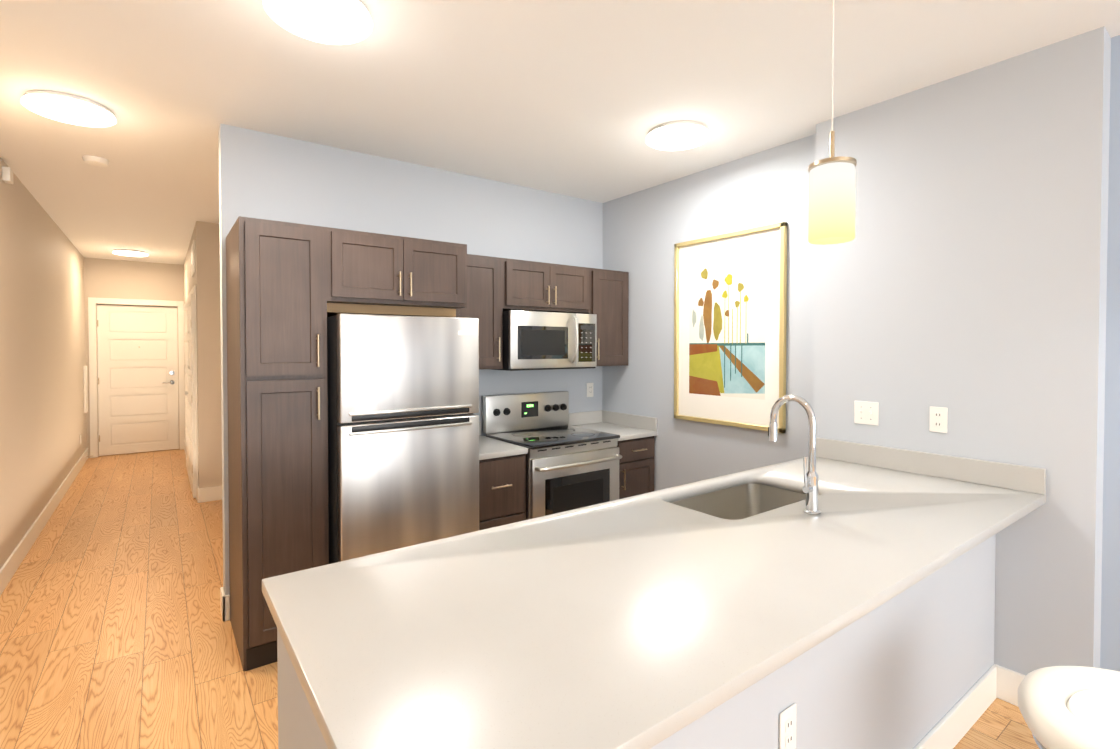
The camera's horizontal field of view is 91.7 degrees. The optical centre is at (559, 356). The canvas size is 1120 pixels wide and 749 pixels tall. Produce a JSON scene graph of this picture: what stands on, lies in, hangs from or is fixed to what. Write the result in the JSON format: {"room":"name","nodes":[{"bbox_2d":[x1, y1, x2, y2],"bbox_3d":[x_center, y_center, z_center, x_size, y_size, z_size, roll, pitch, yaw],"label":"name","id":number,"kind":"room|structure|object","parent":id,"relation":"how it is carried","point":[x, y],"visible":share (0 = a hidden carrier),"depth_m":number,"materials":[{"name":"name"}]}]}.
{"room":"kitchen","nodes":[
{"label":"kitchen","id":0,"kind":"room"},
{"bbox_2d":[0,449,1039,748],"bbox_3d":[-0.681,1.496,2.831,4.090,0.060,14.540,-1,1,-36],"label":"floor","id":1,"kind":"structure","parent":0,"point":[116,631],"depth_m":2.85,"materials":[{"name":"brown wood"}]},
{"bbox_2d":[226,216,329,670],"bbox_3d":[-1.502,0.405,2.871,0.380,2.120,0.628,-1,1,-36],"label":"tall cabinet","id":2,"kind":"object","parent":1,"relation":"on","point":[291,288],"depth_m":2.61,"materials":[{"name":"brown wood"}]},
{"bbox_2d":[327,313,478,563],"bbox_3d":[-0.976,0.621,3.148,0.754,1.680,0.757,-1,1,-36],"label":"refrigerator","id":3,"kind":"object","parent":1,"relation":"on","point":[403,434],"visible":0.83,"depth_m":2.81,"materials":[{"name":"grey metal"}]},
{"bbox_2d":[479,452,527,529],"bbox_3d":[-0.556,1.031,3.580,0.410,0.845,0.628,-1,1,-36],"label":"base cabinet","id":4,"kind":"object","parent":1,"relation":"on","point":[502,479],"depth_m":3.33,"materials":[{"name":"brown wood"}]},
{"bbox_2d":[479,436,527,455],"bbox_3d":[-0.555,0.591,3.567,0.407,0.035,0.638,-1,1,-36],"label":"countertop","id":5,"kind":"structure","parent":4,"relation":"on","point":[488,446],"depth_m":3.42,"materials":[{"name":"white stone"}]},
{"bbox_2d":[483,391,621,519],"bbox_3d":[-0.046,0.866,3.871,0.750,1.165,0.725,-1,1,-36],"label":"range","id":6,"kind":"object","parent":1,"relation":"on","point":[568,467],"visible":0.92,"depth_m":3.74,"materials":[{"name":"silver metal"}]},
{"bbox_2d":[617,436,654,498],"bbox_3d":[0.384,1.019,4.274,0.408,0.845,0.628,-1,1,-36],"label":"base cabinet","id":7,"kind":"object","parent":1,"relation":"on","point":[637,462],"depth_m":4.02,"materials":[{"name":"brown wood"}]},
{"bbox_2d":[565,424,656,439],"bbox_3d":[0.388,0.579,4.263,0.405,0.035,0.638,-1,1,-36],"label":"countertop","id":8,"kind":"structure","parent":7,"relation":"on","point":[619,429],"depth_m":4.21,"materials":[{"name":"white stone"}]},
{"bbox_2d":[277,437,1045,748],"bbox_3d":[0.615,0.974,1.826,2.683,1.020,0.983,-1,1,-36],"label":"kitchen island","id":9,"kind":"object","parent":1,"relation":"on","point":[913,667],"visible":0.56,"depth_m":1.79,"materials":[{"name":"paint"}]},
{"bbox_2d":[262,457,1045,748],"bbox_3d":[0.606,0.586,1.815,2.703,0.035,0.990,-1,1,-36],"label":"countertop","id":10,"kind":"structure","parent":9,"relation":"on","point":[649,620],"depth_m":1.26,"materials":[{"name":"stone"}]},
{"bbox_2d":[671,484,805,519],"bbox_3d":[0.751,0.703,2.216,0.734,0.208,0.444,-1,1,-36],"label":"sink","id":11,"kind":"object","parent":10,"relation":"in","point":[741,501],"visible":0.04,"depth_m":2.48,"materials":[{"name":"silver metal"}]},
{"bbox_2d":[768,394,820,514],"bbox_3d":[0.861,0.352,2.021,0.087,0.424,0.205,-1,1,-36],"label":"faucet","id":12,"kind":"object","parent":10,"relation":"on","point":[811,483],"visible":1,"depth_m":1.96,"materials":[{"name":"silver metal"}]},
{"bbox_2d":[779,703,795,748],"bbox_3d":[0.583,0.956,1.387,0.072,0.118,0.008,-1,1,-36],"label":"outlet","id":13,"kind":"object","parent":9,"relation":"attached to","point":[787,728],"visible":1,"depth_m":1.38,"materials":[{"name":"white plastic"}]},
{"bbox_2d":[1018,666,1119,748],"bbox_3d":[1.363,1.160,1.227,0.510,0.668,0.510,-1,1,-36],"label":"bar stool","id":14,"kind":"object","parent":1,"relation":"on","point":[1069,707],"visible":1,"depth_m":1.31,"materials":[{"name":"white plastic"}]},
{"bbox_2d":[0,26,1119,674],"bbox_3d":[-0.681,0.096,2.807,4.090,2.740,14.540,-1,1,-36],"label":"wall","id":15,"kind":"structure","parent":0,"point":[968,276],"depth_m":2.77,"materials":[{"name":"paint"}]},
{"bbox_2d":[2,166,13,183],"bbox_3d":[-3.627,-1.192,3.568,0.039,0.090,0.100,-1,1,-36],"label":"door chime","id":16,"kind":"object","parent":15,"relation":"attached to","point":[7,175],"visible":1,"depth_m":3.53,"materials":[{"name":"white plastic"}]},
{"bbox_2d":[0,448,87,595],"bbox_3d":[-2.225,1.416,1.691,0.015,0.140,14.300,-1,1,-36],"label":"baseboard","id":17,"kind":"structure","parent":15,"relation":"attached to","point":[9,568],"depth_m":4.27,"materials":[{"name":"white wood"}]},
{"bbox_2d":[83,366,87,412],"bbox_3d":[-6.328,0.429,7.246,0.029,0.620,0.140,-1,1,-36],"label":"intercom panel","id":18,"kind":"object","parent":15,"relation":"attached to","point":[85,389],"visible":1,"depth_m":7.19,"materials":[{"name":"white plastic"}]},
{"bbox_2d":[88,297,184,457],"bbox_3d":[-6.035,0.280,7.784,1.074,2.200,0.119,-1,1,-36],"label":"entry door","id":19,"kind":"structure","parent":15,"relation":"in","point":[133,364],"depth_m":7.77,"materials":[{"name":"white wood"}]},
{"bbox_2d":[184,285,197,499],"bbox_3d":[-4.218,0.343,6.168,0.071,2.130,2.020,-1,1,-36],"label":"closet doors","id":20,"kind":"structure","parent":15,"relation":"in","point":[190,355],"depth_m":5.51,"materials":[{"name":"white wood"}]},
{"bbox_2d":[191,240,194,276],"bbox_3d":[-3.839,-1.024,5.678,0.015,0.320,0.540,-1,1,-36],"label":"air vent","id":21,"kind":"object","parent":15,"relation":"in","point":[193,259],"visible":0.98,"depth_m":5.55,"materials":[{"name":"white metal"}]},
{"bbox_2d":[197,486,221,502],"bbox_3d":[-3.122,1.348,5.592,1.015,0.140,0.015,-1,1,-36],"label":"baseboard","id":22,"kind":"structure","parent":15,"relation":"attached to","point":[207,494],"depth_m":5.34,"materials":[{"name":"white wood"}]},
{"bbox_2d":[220,587,229,615],"bbox_3d":[-1.524,1.386,3.411,1.035,0.140,0.035,-1,1,-36],"label":"baseboard","id":23,"kind":"structure","parent":15,"relation":"attached to","point":[224,599],"depth_m":3.01,"materials":[{"name":"white wood"}]},
{"bbox_2d":[330,228,405,311],"bbox_3d":[-1.192,-0.474,3.084,0.390,0.370,0.628,-1,1,-36],"label":"upper cabinet","id":24,"kind":"object","parent":15,"relation":"attached to","point":[368,270],"depth_m":2.85,"materials":[{"name":"brown wood"}]},
{"bbox_2d":[390,237,473,315],"bbox_3d":[-0.878,-0.478,3.316,0.390,0.370,0.628,-1,1,-36],"label":"upper cabinet","id":25,"kind":"object","parent":15,"relation":"attached to","point":[439,274],"depth_m":3.09,"materials":[{"name":"brown wood"}]},
{"bbox_2d":[429,255,505,369],"bbox_3d":[-0.642,-0.294,3.674,0.410,0.750,0.338,-1,1,-36],"label":"upper cabinet","id":26,"kind":"object","parent":15,"relation":"attached to","point":[489,272],"depth_m":3.60,"materials":[{"name":"brown wood"}]},
{"bbox_2d":[506,258,553,311],"bbox_3d":[-0.325,-0.503,3.905,0.380,0.340,0.338,-1,1,-36],"label":"upper cabinet","id":27,"kind":"object","parent":15,"relation":"attached to","point":[529,284],"depth_m":3.79,"materials":[{"name":"brown wood"}]},
{"bbox_2d":[491,310,596,370],"bbox_3d":[-0.130,-0.115,3.967,0.748,0.402,0.476,-1,1,-36],"label":"microwave","id":28,"kind":"object","parent":27,"relation":"attached to","point":[533,340],"visible":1,"depth_m":3.79,"materials":[{"name":"silver metal"}]},
{"bbox_2d":[479,410,601,435],"bbox_3d":[-0.267,0.513,4.162,1.578,0.100,0.020,-1,1,-36],"label":"backsplash","id":29,"kind":"structure","parent":15,"relation":"attached to","point":[579,417],"depth_m":4.50,"materials":[{"name":"white stone"}]},
{"bbox_2d":[554,264,593,313],"bbox_3d":[-0.019,-0.507,4.130,0.380,0.340,0.338,-1,1,-36],"label":"upper cabinet","id":30,"kind":"object","parent":15,"relation":"attached to","point":[573,285],"depth_m":4.02,"materials":[{"name":"brown wood"}]},
{"bbox_2d":[587,383,592,396],"bbox_3d":[0.253,0.276,4.550,0.072,0.118,0.008,-1,1,-36],"label":"electrical outlet","id":31,"kind":"object","parent":15,"relation":"attached to","point":[589,389],"visible":1,"depth_m":4.55,"materials":[{"name":"white plastic"}]},
{"bbox_2d":[594,268,628,365],"bbox_3d":[0.298,-0.306,4.368,0.408,0.750,0.338,-1,1,-36],"label":"upper cabinet","id":32,"kind":"object","parent":15,"relation":"attached to","point":[611,287],"depth_m":4.25,"materials":[{"name":"brown wood"}]},
{"bbox_2d":[602,410,656,431],"bbox_3d":[0.549,0.509,4.368,0.020,0.100,0.618,-1,1,-36],"label":"backsplash","id":33,"kind":"structure","parent":15,"relation":"attached to","point":[631,421],"depth_m":4.33,"materials":[{"name":"white stone"}]},
{"bbox_2d":[674,222,786,432],"bbox_3d":[1.095,-0.180,3.604,0.035,1.265,0.860,-1,1,-36],"label":"picture","id":34,"kind":"object","parent":15,"relation":"attached to","point":[730,306],"visible":1,"depth_m":3.56,"materials":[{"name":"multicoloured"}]},
{"bbox_2d":[854,401,878,425],"bbox_3d":[1.563,0.287,2.777,0.017,0.118,0.118,-1,1,-36],"label":"light switch","id":35,"kind":"object","parent":15,"relation":"attached to","point":[866,412],"visible":1,"depth_m":2.78,"materials":[{"name":"white plastic"}]},
{"bbox_2d":[929,406,947,432],"bbox_3d":[1.756,0.291,2.522,0.009,0.118,0.072,-1,1,-36],"label":"electrical outlet","id":36,"kind":"object","parent":15,"relation":"attached to","point":[938,419],"visible":1,"depth_m":2.52,"materials":[{"name":"white plastic"}]},
{"bbox_2d":[994,664,1025,706],"bbox_3d":[1.982,1.407,2.232,0.015,0.140,0.324,-1,1,-36],"label":"baseboard","id":37,"kind":"structure","parent":15,"relation":"attached to","point":[1008,682],"depth_m":2.32,"materials":[{"name":"white wood"}]},
{"bbox_2d":[0,0,1119,264],"bbox_3d":[-0.681,-1.303,2.783,4.090,0.060,14.540,-1,1,-36],"label":"ceiling","id":38,"kind":"structure","parent":0,"point":[578,98],"depth_m":2.50,"materials":[{"name":"paint"}]},
{"bbox_2d":[21,90,115,126],"bbox_3d":[-2.478,-1.252,2.750,0.360,0.040,0.360,-1,1,-36],"label":"ceiling light","id":39,"kind":"object","parent":38,"relation":"attached to","point":[67,108],"visible":1,"depth_m":2.70,"materials":[{"name":"white glass"}]},
{"bbox_2d":[82,155,108,166],"bbox_3d":[-3.018,-1.268,3.532,0.136,0.036,0.136,-1,1,-36],"label":"smoke detector","id":40,"kind":"object","parent":38,"relation":"attached to","point":[96,161],"visible":1,"depth_m":3.50,"materials":[{"name":"white plastic"}]},
{"bbox_2d":[112,249,147,256],"bbox_3d":[-5.474,-1.325,6.926,0.360,0.040,0.360,-1,1,-36],"label":"ceiling light","id":41,"kind":"object","parent":38,"relation":"attached to","point":[128,252],"visible":1,"depth_m":6.85,"materials":[{"name":"white glass"}]},
{"bbox_2d":[263,0,372,44],"bbox_3d":[-0.864,-1.238,1.953,0.360,0.040,0.360,-1,1,-36],"label":"ceiling light","id":42,"kind":"object","parent":38,"relation":"attached to","point":[338,22],"visible":1,"depth_m":1.96,"materials":[{"name":"white glass"}]},
{"bbox_2d":[646,121,709,150],"bbox_3d":[0.671,-1.258,3.098,0.360,0.040,0.360,-1,1,-36],"label":"ceiling light","id":43,"kind":"object","parent":38,"relation":"attached to","point":[676,135],"visible":1,"depth_m":3.05,"materials":[{"name":"white glass"}]},
{"bbox_2d":[808,0,856,244],"bbox_3d":[0.776,-0.791,1.545,0.124,0.920,0.124,-1,1,-36],"label":"pendant lamp","id":44,"kind":"object","parent":38,"relation":"hanging from","point":[831,204],"visible":1,"depth_m":1.50,"materials":[{"name":"white glass"}]}
]}

